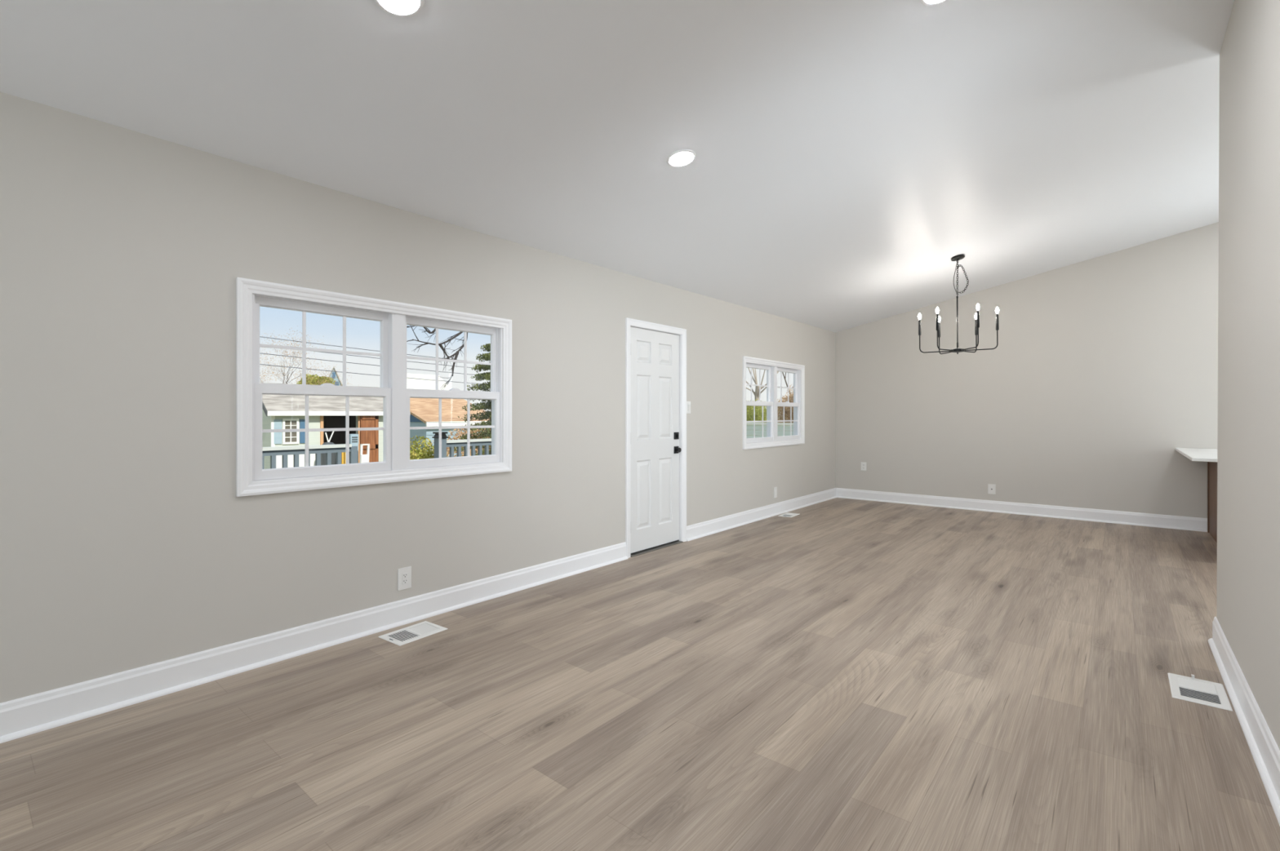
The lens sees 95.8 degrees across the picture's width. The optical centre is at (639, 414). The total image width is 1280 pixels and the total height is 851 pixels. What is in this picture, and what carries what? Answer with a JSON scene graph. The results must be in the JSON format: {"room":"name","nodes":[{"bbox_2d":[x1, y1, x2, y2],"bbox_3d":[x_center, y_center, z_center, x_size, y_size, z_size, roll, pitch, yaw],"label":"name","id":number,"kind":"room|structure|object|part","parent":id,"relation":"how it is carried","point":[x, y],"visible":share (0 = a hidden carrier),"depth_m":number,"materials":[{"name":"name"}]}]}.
{"room":"empty living room","nodes":[
{"label":"empty living room","id":0,"kind":"room"},
{"bbox_2d":[0,92,835,703],"bbox_3d":[-0.665,0.000,4.366,0.100,2.460,11.070,0,0,40],"label":"wall","id":1,"kind":"structure","parent":0,"point":[127,542],"depth_m":2.72,"materials":[{"name":"paint"}]},
{"bbox_2d":[0,542,627,743],"bbox_3d":[-2.131,1.160,2.496,0.032,0.140,6.319,0,0,40],"label":"baseboard","id":2,"kind":"structure","parent":1,"relation":"attached to","point":[29,715],"depth_m":2.80,"materials":[{"name":"white paint"}]},
{"bbox_2d":[235,277,511,497],"bbox_3d":[-1.448,-0.133,3.412,0.129,1.059,1.616,0,0,40],"label":"window","id":3,"kind":"structure","parent":1,"relation":"in","point":[396,466],"depth_m":3.28,"materials":[{"name":"white paint"}]},
{"bbox_2d":[259,311,381,386],"bbox_3d":[-1.709,-0.350,3.133,0.007,0.388,0.620,0,0,40],"label":"grille","id":4,"kind":"object","parent":3,"relation":"attached to","point":[344,315],"depth_m":3.17,"materials":[{"name":"white plastic"}]},
{"bbox_3d":[-1.709,-0.350,3.133,0.034,0.475,0.691,0,0,40],"label":"sash","id":5,"kind":"part","parent":3,"relation":"part of","materials":[{"name":"white plastic"}]},
{"bbox_3d":[-1.681,0.086,3.109,0.034,0.477,0.691,0,0,40],"label":"sash","id":6,"kind":"part","parent":3,"relation":"part of","materials":[{"name":"white plastic"}]},
{"bbox_2d":[262,395,384,466],"bbox_3d":[-1.681,0.086,3.109,0.007,0.373,0.620,0,0,40],"label":"grille","id":7,"kind":"object","parent":3,"relation":"attached to","point":[347,429],"depth_m":3.18,"materials":[{"name":"white plastic"}]},
{"bbox_2d":[406,328,491,391],"bbox_3d":[-1.216,-0.350,3.727,0.007,0.388,0.616,0,0,40],"label":"grille","id":8,"kind":"object","parent":3,"relation":"attached to","point":[463,330],"depth_m":3.80,"materials":[{"name":"white plastic"}]},
{"bbox_3d":[-1.216,-0.350,3.727,0.034,0.475,0.687,0,0,40],"label":"sash","id":9,"kind":"part","parent":3,"relation":"part of","materials":[{"name":"white plastic"}]},
{"bbox_2d":[409,398,494,457],"bbox_3d":[-1.188,0.086,3.703,0.007,0.373,0.616,0,0,40],"label":"grille","id":10,"kind":"object","parent":3,"relation":"attached to","point":[440,427],"depth_m":3.78,"materials":[{"name":"white plastic"}]},
{"bbox_3d":[-1.188,0.086,3.703,0.034,0.477,0.687,0,0,40],"label":"sash","id":11,"kind":"part","parent":3,"relation":"part of","materials":[{"name":"white plastic"}]},
{"bbox_2d":[397,566,411,591],"bbox_3d":[-1.388,0.968,3.409,0.009,0.128,0.084,0,0,40],"label":"wall outlet","id":12,"kind":"object","parent":1,"relation":"attached to","point":[404,575],"visible":1,"depth_m":3.40,"materials":[{"name":"white plastic"}]},
{"bbox_2d":[402,573,407,585],"bbox_3d":[-1.386,0.968,3.408,0.002,0.066,0.033,0,0,40],"label":"receptacle","id":13,"kind":"object","parent":12,"relation":"attached to","point":[404,575],"depth_m":3.41,"materials":[{"name":"white plastic"}]},
{"bbox_2d":[625,317,686,558],"bbox_3d":[0.130,0.202,5.301,0.128,2.056,0.884,0,0,40],"label":"door","id":14,"kind":"structure","parent":1,"relation":"in","point":[655,354],"depth_m":5.29,"materials":[{"name":"white paint"}]},
{"bbox_3d":[0.348,0.339,5.531,0.010,0.068,0.068,0,0,40],"label":"knob","id":15,"kind":"part","parent":14,"relation":"part of","materials":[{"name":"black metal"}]},
{"bbox_2d":[686,401,690,413],"bbox_3d":[0.479,-0.068,5.652,0.016,0.120,0.072,0,0,40],"label":"light switch","id":16,"kind":"object","parent":1,"relation":"attached to","point":[688,403],"visible":1,"depth_m":5.65,"materials":[{"name":"white plastic"}]},
{"bbox_2d":[686,488,836,541],"bbox_3d":[1.687,1.160,7.096,0.032,0.140,3.865,0,0,40],"label":"baseboard","id":17,"kind":"structure","parent":1,"relation":"attached to","point":[695,531],"depth_m":6.64,"materials":[{"name":"white paint"}]},
{"bbox_2d":[742,355,804,449],"bbox_3d":[1.632,-0.133,7.123,0.129,1.059,1.616,0,0,40],"label":"window","id":18,"kind":"structure","parent":1,"relation":"in","point":[772,440],"depth_m":7.10,"materials":[{"name":"white paint"}]},
{"bbox_2d":[746,368,768,401],"bbox_3d":[1.371,-0.350,6.844,0.007,0.388,0.620,0,0,40],"label":"grille","id":19,"kind":"object","parent":18,"relation":"attached to","point":[760,369],"depth_m":6.92,"materials":[{"name":"white plastic"}]},
{"bbox_3d":[1.371,-0.350,6.844,0.034,0.475,0.691,0,0,40],"label":"sash","id":20,"kind":"part","parent":18,"relation":"part of","materials":[{"name":"white plastic"}]},
{"bbox_2d":[746,405,771,438],"bbox_3d":[1.400,0.086,6.820,0.007,0.373,0.620,0,0,40],"label":"grille","id":21,"kind":"object","parent":18,"relation":"attached to","point":[770,420],"depth_m":6.89,"materials":[{"name":"white plastic"}]},
{"bbox_3d":[1.400,0.086,6.820,0.034,0.477,0.691,0,0,40],"label":"sash","id":22,"kind":"part","parent":18,"relation":"part of","materials":[{"name":"white plastic"}]},
{"bbox_2d":[777,372,795,402],"bbox_3d":[1.864,-0.350,7.438,0.007,0.388,0.616,0,0,40],"label":"grille","id":23,"kind":"object","parent":18,"relation":"attached to","point":[793,373],"depth_m":7.51,"materials":[{"name":"white plastic"}]},
{"bbox_3d":[1.864,-0.350,7.438,0.034,0.475,0.687,0,0,40],"label":"sash","id":24,"kind":"part","parent":18,"relation":"part of","materials":[{"name":"white plastic"}]},
{"bbox_2d":[777,406,798,435],"bbox_3d":[1.893,0.086,7.414,0.007,0.373,0.616,0,0,40],"label":"grille","id":25,"kind":"object","parent":18,"relation":"attached to","point":[797,407],"depth_m":7.49,"materials":[{"name":"white plastic"}]},
{"bbox_3d":[1.893,0.086,7.414,0.034,0.477,0.687,0,0,40],"label":"sash","id":26,"kind":"part","parent":18,"relation":"part of","materials":[{"name":"white plastic"}]},
{"bbox_2d":[773,487,777,497],"bbox_3d":[1.662,0.956,7.084,0.009,0.130,0.076,0,0,40],"label":"wall outlet","id":27,"kind":"object","parent":1,"relation":"attached to","point":[775,488],"visible":1,"depth_m":7.08,"materials":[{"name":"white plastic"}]},
{"bbox_2d":[0,0,1234,333],"bbox_3d":[2.221,-1.794,1.971,7.800,1.262,11.270,0,0,40],"label":"ceiling","id":28,"kind":"structure","parent":0,"point":[846,151],"depth_m":2.96,"materials":[{"name":"white paint"}]},
{"bbox_2d":[373,0,424,17],"bbox_3d":[-0.850,-1.468,2.031,0.168,0.037,0.172,0,0,36],"label":"recessed light","id":29,"kind":"object","parent":28,"relation":"in","point":[400,8],"visible":1,"depth_m":2.06,"materials":[{"name":"white paint"}]},
{"bbox_2d":[666,149,696,167],"bbox_3d":[0.237,-1.470,3.318,0.168,0.037,0.172,0,0,36],"label":"recessed light","id":30,"kind":"object","parent":28,"relation":"in","point":[682,157],"visible":1,"depth_m":3.30,"materials":[{"name":"white paint"}]},
{"bbox_2d":[920,0,946,5],"bbox_3d":[1.233,-1.738,2.356,0.168,0.037,0.172,0,0,36],"label":"recessed light","id":31,"kind":"object","parent":28,"relation":"in","point":[926,2],"visible":1,"depth_m":2.42,"materials":[{"name":"white paint"}]},
{"bbox_2d":[918,253,999,354],"bbox_3d":[3.223,-1.115,5.868,0.709,1.003,0.683,0,0,40],"label":"chandelier","id":32,"kind":"object","parent":28,"relation":"hanging from","point":[958,257],"visible":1,"depth_m":5.86,"materials":[{"name":"black metal"}]},
{"bbox_3d":[3.049,-0.735,5.965,0.301,0.190,0.011,0,0,29],"label":"arm","id":33,"kind":"part","parent":32,"relation":"part of","materials":[{"name":"black metal"}]},
{"bbox_3d":[3.221,-0.737,6.068,0.012,0.190,0.300,0,0,-1],"label":"arm","id":34,"kind":"part","parent":32,"relation":"part of","materials":[{"name":"black metal"}]},
{"bbox_3d":[3.054,-0.735,5.764,0.302,0.190,0.011,0,0,-31],"label":"arm","id":35,"kind":"part","parent":32,"relation":"part of","materials":[{"name":"black metal"}]},
{"bbox_3d":[3.208,-1.386,5.872,0.044,0.374,0.011,0,0,8],"label":"cord","id":36,"kind":"part","parent":32,"relation":"part of","materials":[{"name":"black metal"}]},
{"bbox_3d":[3.223,-0.933,5.868,0.021,0.533,0.018,0,0,6],"label":"rod","id":37,"kind":"part","parent":32,"relation":"part of","materials":[{"name":"black metal"}]},
{"bbox_3d":[3.272,-1.389,5.864,0.122,0.363,0.030,0,0,9],"label":"chain","id":38,"kind":"part","parent":32,"relation":"part of","materials":[{"name":"black metal"}]},
{"bbox_3d":[3.229,-0.737,5.668,0.012,0.191,0.300,0,0,-1],"label":"arm","id":39,"kind":"part","parent":32,"relation":"part of","materials":[{"name":"black metal"}]},
{"bbox_3d":[3.396,-0.738,5.971,0.300,0.192,0.011,0,0,-31],"label":"arm","id":40,"kind":"part","parent":32,"relation":"part of","materials":[{"name":"black metal"}]},
{"bbox_3d":[3.401,-0.738,5.771,0.300,0.192,0.011,0,0,29],"label":"arm","id":41,"kind":"part","parent":32,"relation":"part of","materials":[{"name":"black metal"}]},
{"bbox_2d":[0,497,1279,850],"bbox_3d":[2.232,1.330,1.961,7.670,0.200,11.270,0,0,40],"label":"floor","id":42,"kind":"structure","parent":0,"point":[838,674],"depth_m":2.30,"materials":[{"name":"brown wood"}]},
{"bbox_2d":[377,621,448,646],"bbox_3d":[-1.273,1.226,3.250,0.212,0.007,0.300,0,0,36],"label":"floor vent","id":43,"kind":"object","parent":42,"relation":"in","point":[411,633],"visible":1,"depth_m":3.24,"materials":[{"name":"white metal"}]},
{"bbox_2d":[777,512,799,517],"bbox_3d":[1.820,1.226,7.054,0.170,0.007,0.290,0,0,36],"label":"floor vent","id":44,"kind":"object","parent":42,"relation":"in","point":[787,514],"visible":1,"depth_m":7.03,"materials":[{"name":"white metal"}]},
{"bbox_2d":[1167,673,1232,711],"bbox_3d":[2.480,1.218,2.568,0.185,0.022,0.305,0,0,40],"label":"floor vent","id":45,"kind":"object","parent":42,"relation":"in","point":[1193,690],"visible":1,"depth_m":2.55,"materials":[{"name":"white metal"}]},
{"bbox_2d":[1207,462,1217,542],"bbox_3d":[5.789,0.809,5.051,1.044,0.842,1.768,0,0,40],"label":"base cabinet","id":46,"kind":"object","parent":42,"relation":"on","point":[1211,466],"visible":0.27,"depth_m":5.78,"materials":[{"name":"brown wood"}]},
{"bbox_2d":[1175,448,1217,462],"bbox_3d":[5.720,0.373,5.043,1.440,0.030,1.868,0,0,40],"label":"countertop","id":47,"kind":"structure","parent":46,"relation":"on","point":[1197,455],"depth_m":5.22,"materials":[{"name":"white stone"}]},
{"bbox_3d":[5.924,0.809,6.023,0.010,0.842,0.036,0,0,40],"label":"corner post","id":48,"kind":"part","parent":46,"relation":"part of","materials":[{"name":"brown wood"}]},
{"bbox_2d":[835,222,1218,518],"bbox_3d":[5.801,-0.533,6.284,7.740,3.525,0.140,0,0,40],"label":"wall","id":49,"kind":"structure","parent":0,"point":[1100,368],"depth_m":6.88,"materials":[{"name":"paint"}]},
{"bbox_2d":[861,462,866,471],"bbox_3d":[3.223,0.748,8.326,0.078,0.120,0.010,0,0,40],"label":"wall outlet","id":50,"kind":"object","parent":49,"relation":"attached to","point":[863,464],"visible":1,"depth_m":8.32,"materials":[{"name":"white plastic"}]},
{"bbox_2d":[987,484,995,494],"bbox_3d":[4.450,0.945,7.309,0.082,0.125,0.009,0,0,40],"label":"wall jack","id":51,"kind":"object","parent":49,"relation":"attached to","point":[991,488],"visible":1,"depth_m":7.30,"materials":[{"name":"white plastic"}]},
{"bbox_2d":[835,488,1207,532],"bbox_3d":[4.427,1.160,7.312,3.944,0.140,0.032,0,0,40],"label":"baseboard","id":52,"kind":"structure","parent":49,"relation":"attached to","point":[1178,522],"depth_m":6.99,"materials":[{"name":"white paint"}]},
{"bbox_2d":[1216,0,1279,750],"bbox_3d":[0.916,-0.420,0.383,0.120,3.300,6.960,0,0,40],"label":"wall","id":53,"kind":"structure","parent":0,"point":[1248,604],"depth_m":2.31,"materials":[{"name":"paint"}]},
{"bbox_2d":[1208,616,1279,826],"bbox_3d":[0.864,1.160,0.440,0.032,0.140,6.980,0,0,40],"label":"baseboard","id":54,"kind":"structure","parent":53,"relation":"attached to","point":[1264,750],"depth_m":2.21,"materials":[{"name":"white paint"}]},
{"label":"outside","id":55,"kind":"structure","parent":0,"visible":0},
{"bbox_3d":[-1.945,1.460,5.188,2.880,0.140,9.500,0,0,40],"label":"deck","id":56,"kind":"object","parent":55,"visible":0},
{"bbox_2d":[262,444,357,469],"bbox_3d":[-3.629,0.848,5.179,0.090,1.085,2.135,0,0,40],"label":"deck railing","id":57,"kind":"object","parent":56,"relation":"on","point":[317,450],"visible":0.11,"depth_m":5.63,"materials":[{"name":"grey paint"}]},
{"bbox_3d":[-3.649,0.361,5.154,0.040,0.048,2.070,0,0,40],"label":"sub rail","id":58,"kind":"part","parent":57,"relation":"part of","materials":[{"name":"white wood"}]},
{"bbox_3d":[-3.649,0.320,5.154,0.090,0.030,2.070,0,0,40],"label":"rail","id":59,"kind":"part","parent":57,"relation":"part of","materials":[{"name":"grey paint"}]},
{"bbox_3d":[-2.968,0.860,5.976,0.060,1.060,0.065,0,0,40],"label":"post","id":60,"kind":"part","parent":57,"relation":"part of","materials":[{"name":"grey stone"}]},
{"bbox_2d":[446,438,491,457],"bbox_3d":[-1.706,0.807,7.495,0.090,1.005,1.845,0,0,40],"label":"deck railing","id":61,"kind":"object","parent":56,"relation":"on","point":[451,444],"visible":0.14,"depth_m":7.03,"materials":[{"name":"grey paint"}]},
{"bbox_3d":[-1.706,0.320,7.495,0.090,0.030,1.845,0,0,40],"label":"rail","id":62,"kind":"part","parent":61,"relation":"part of","materials":[{"name":"grey paint"}]},
{"bbox_3d":[-1.706,0.361,7.495,0.040,0.048,1.845,0,0,40],"label":"sub rail","id":63,"kind":"part","parent":61,"relation":"part of","materials":[{"name":"grey wood"}]},
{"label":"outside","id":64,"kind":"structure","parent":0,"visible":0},
{"bbox_3d":[-10.010,2.130,37.550,56.630,0.300,95.000,0,0,40],"label":"ground","id":65,"kind":"structure","parent":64,"visible":0},
{"bbox_2d":[259,325,330,383],"bbox_3d":[-12.840,-0.511,20.269,4.102,5.006,2.594,0,0,-12],"label":"bare tree","id":66,"kind":"object","parent":65,"relation":"on","point":[297,326],"visible":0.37,"depth_m":20.08,"materials":[{"name":"brown plant"}]},
{"bbox_2d":[260,351,352,386],"bbox_3d":[-12.881,-0.255,22.022,3.739,4.493,3.353,0,0,21],"label":"bare tree","id":67,"kind":"object","parent":65,"relation":"on","point":[260,351],"visible":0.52,"depth_m":21.72,"materials":[{"name":"brown plant"}]},
{"bbox_2d":[297,373,334,385],"bbox_3d":[-15.230,0.044,27.179,1.501,3.879,1.585,0,0,40],"label":"bush","id":68,"kind":"object","parent":65,"relation":"on","point":[317,377],"visible":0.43,"depth_m":26.88,"materials":[{"name":"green plant"}]},
{"bbox_2d":[259,382,382,469],"bbox_3d":[-8.123,0.619,14.466,3.340,2.723,3.195,0,0,40],"label":"house","id":69,"kind":"structure","parent":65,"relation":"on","point":[278,411],"depth_m":13.14,"materials":[{"name":"grey"}]},
{"bbox_2d":[274,419,281,444],"bbox_3d":[-7.821,0.374,12.478,0.024,0.525,0.154,0,0,40],"label":"shutter","id":70,"kind":"object","parent":69,"relation":"hanging from","point":[277,423],"depth_m":12.47,"materials":[{"name":"blue wood"}]},
{"bbox_3d":[-7.667,0.371,12.678,0.005,0.472,0.234,0,0,40],"label":"pane","id":71,"kind":"part","parent":69,"relation":"part of","materials":[{"name":"white glass"}]},
{"bbox_3d":[-7.583,1.368,12.767,0.019,1.224,0.959,0,0,40],"label":"skirting","id":72,"kind":"part","parent":69,"relation":"part of","materials":[{"name":"white wood"}]},
{"bbox_2d":[299,419,305,443],"bbox_3d":[-7.503,0.374,12.860,0.024,0.525,0.126,0,0,40],"label":"shutter","id":73,"kind":"object","parent":69,"relation":"hanging from","point":[302,422],"depth_m":12.84,"materials":[{"name":"blue wood"}]},
{"bbox_3d":[-6.982,0.979,13.485,0.030,2.003,0.894,0,0,40],"label":"door frame","id":74,"kind":"part","parent":69,"relation":"part of","materials":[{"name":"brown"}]},
{"bbox_3d":[-6.535,0.933,13.949,0.045,1.893,0.430,0,0,40],"label":"door","id":75,"kind":"part","parent":69,"relation":"part of","materials":[{"name":"brown wood"}]},
{"bbox_2d":[320,431,336,465],"bbox_3d":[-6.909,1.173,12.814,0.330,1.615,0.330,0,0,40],"label":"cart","id":76,"kind":"object","parent":65,"relation":"on","point":[333,455],"visible":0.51,"depth_m":12.73,"materials":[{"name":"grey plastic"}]},
{"bbox_2d":[328,367,342,386],"bbox_3d":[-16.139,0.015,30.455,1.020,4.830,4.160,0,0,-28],"label":"gabled house","id":77,"kind":"structure","parent":65,"relation":"on","point":[331,375],"depth_m":28.68,"materials":[{"name":"blue"}]},
{"bbox_2d":[341,452,345,464],"bbox_3d":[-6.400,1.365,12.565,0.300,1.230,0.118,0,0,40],"label":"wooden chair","id":78,"kind":"object","parent":65,"relation":"on","point":[342,453],"visible":0.07,"depth_m":12.65,"materials":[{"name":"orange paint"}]},
{"bbox_2d":[349,434,358,463],"bbox_3d":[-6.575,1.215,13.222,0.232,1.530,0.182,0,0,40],"label":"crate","id":79,"kind":"object","parent":65,"relation":"on","point":[353,438],"visible":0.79,"depth_m":13.16,"materials":[{"name":"blue"}]},
{"bbox_2d":[360,444,369,462],"bbox_3d":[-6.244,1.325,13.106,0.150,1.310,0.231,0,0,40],"label":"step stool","id":80,"kind":"object","parent":65,"relation":"on","point":[363,458],"visible":0.47,"depth_m":13.09,"materials":[{"name":"white"}]},
{"bbox_3d":[-6.312,1.230,13.062,0.040,1.120,0.076,0,0,40],"label":"rail","id":81,"kind":"part","parent":80,"relation":"part of","materials":[{"name":"white"}]},
{"bbox_3d":[-6.214,1.230,13.181,0.040,1.120,0.076,0,0,40],"label":"rail","id":82,"kind":"part","parent":80,"relation":"part of","materials":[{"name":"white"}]},
{"bbox_2d":[406,373,450,390],"bbox_3d":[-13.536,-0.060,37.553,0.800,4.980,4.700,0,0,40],"label":"house","id":83,"kind":"structure","parent":65,"relation":"on","point":[414,384],"depth_m":36.71,"materials":[{"name":"white"}]},
{"bbox_2d":[409,435,447,459],"bbox_3d":[-5.040,1.246,13.469,1.130,1.500,1.306,0,0,40],"label":"bush","id":84,"kind":"object","parent":65,"relation":"on","point":[415,454],"visible":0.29,"depth_m":13.30,"materials":[{"name":"green plant"}]},
{"bbox_2d":[406,325,467,389],"bbox_3d":[-2.918,-0.406,10.860,0.762,4.773,3.688,0,0,29],"label":"bare tree","id":85,"kind":"object","parent":65,"relation":"on","point":[426,329],"visible":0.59,"depth_m":10.06,"materials":[{"name":"grey plant"}]},
{"bbox_2d":[431,431,448,458],"bbox_3d":[-2.330,1.093,6.743,0.130,1.775,0.130,0,0,40],"label":"railing post","id":86,"kind":"object","parent":65,"relation":"on","point":[444,437],"visible":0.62,"depth_m":6.72,"materials":[{"name":"grey wood"}]},
{"bbox_2d":[409,398,488,457],"bbox_3d":[-8.172,0.948,22.213,5.350,3.165,3.155,0,0,40],"label":"outbuilding","id":87,"kind":"structure","parent":65,"relation":"on","point":[424,412],"depth_m":20.40,"materials":[{"name":"blue"}]},
{"bbox_2d":[426,422,490,457],"bbox_3d":[-4.384,1.110,17.323,1.303,1.785,4.351,0,0,40],"label":"hedge","id":88,"kind":"object","parent":65,"relation":"on","point":[460,433],"visible":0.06,"depth_m":16.36,"materials":[{"name":"green plant"}]},
{"bbox_2d":[453,343,491,456],"bbox_3d":[-2.897,0.230,11.505,1.736,3.500,1.623,0,0,-11],"label":"conifer","id":89,"kind":"object","parent":65,"relation":"on","point":[487,406],"visible":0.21,"depth_m":11.36,"materials":[{"name":"green plant"}]},
{"bbox_2d":[746,399,766,435],"bbox_3d":[4.630,0.675,24.318,2.442,2.628,1.471,0,0,40],"label":"shrub","id":90,"kind":"object","parent":65,"relation":"on","point":[758,411],"visible":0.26,"depth_m":23.84,"materials":[{"name":"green plant"}]},
{"bbox_2d":[746,368,778,435],"bbox_3d":[4.863,-4.002,25.524,7.373,11.969,4.430,0,0,17],"label":"bare tree","id":91,"kind":"object","parent":65,"relation":"on","point":[756,393],"visible":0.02,"depth_m":25.53,"materials":[{"name":"beige plant"}]},
{"bbox_2d":[746,422,793,438],"bbox_3d":[2.497,1.130,21.327,12.600,1.700,0.150,0,0,40],"label":"fence","id":92,"kind":"object","parent":65,"relation":"on","point":[758,426],"visible":0.02,"depth_m":19.86,"materials":[{"name":"white"}]},
{"bbox_3d":[2.507,0.320,21.338,12.600,0.080,0.120,0,0,40],"label":"cap rail","id":93,"kind":"part","parent":92,"relation":"part of","materials":[{"name":"white wood"}]},
{"bbox_2d":[764,385,793,426],"bbox_3d":[7.217,0.199,26.959,2.929,3.586,1.950,0,0,27],"label":"thicket","id":94,"kind":"object","parent":65,"relation":"on","point":[787,409],"visible":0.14,"depth_m":26.84,"materials":[{"name":"brown plant"}]},
{"bbox_2d":[782,372,791,394],"bbox_3d":[11.802,-2.792,37.015,8.260,9.601,6.233,0,0,40],"label":"bare tree","id":95,"kind":"object","parent":65,"relation":"on","point":[782,372],"visible":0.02,"depth_m":39.28,"materials":[{"name":"brown plant"}]},
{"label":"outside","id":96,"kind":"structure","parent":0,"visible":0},
{"bbox_2d":[259,336,462,360],"bbox_3d":[-6.882,-2.005,16.759,0.017,0.788,27.000,0,0,40],"label":"overhead wire","id":97,"kind":"object","parent":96,"point":[260,336],"visible":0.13,"depth_m":15.36,"materials":[{"name":"grey"}]},
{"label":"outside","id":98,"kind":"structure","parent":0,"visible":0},
{"bbox_2d":[311,351,472,368],"bbox_3d":[-6.882,-1.805,16.759,0.017,0.788,27.000,0,0,40],"label":"overhead wire","id":99,"kind":"object","parent":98,"point":[312,351],"visible":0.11,"depth_m":16.16,"materials":[{"name":"grey"}]},
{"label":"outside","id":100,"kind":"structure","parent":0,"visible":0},
{"bbox_2d":[259,352,475,375],"bbox_3d":[-6.882,-1.595,16.759,0.017,0.867,27.000,0,0,40],"label":"overhead wire","id":101,"kind":"object","parent":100,"point":[260,353],"visible":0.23,"depth_m":15.56,"materials":[{"name":"grey"}]},
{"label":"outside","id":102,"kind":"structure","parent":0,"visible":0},
{"bbox_2d":[259,364,479,384],"bbox_3d":[-6.882,-1.320,16.759,0.017,0.917,27.000,0,0,40],"label":"overhead wire","id":103,"kind":"object","parent":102,"point":[260,364],"visible":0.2,"depth_m":15.61,"materials":[{"name":"grey"}]}
]}

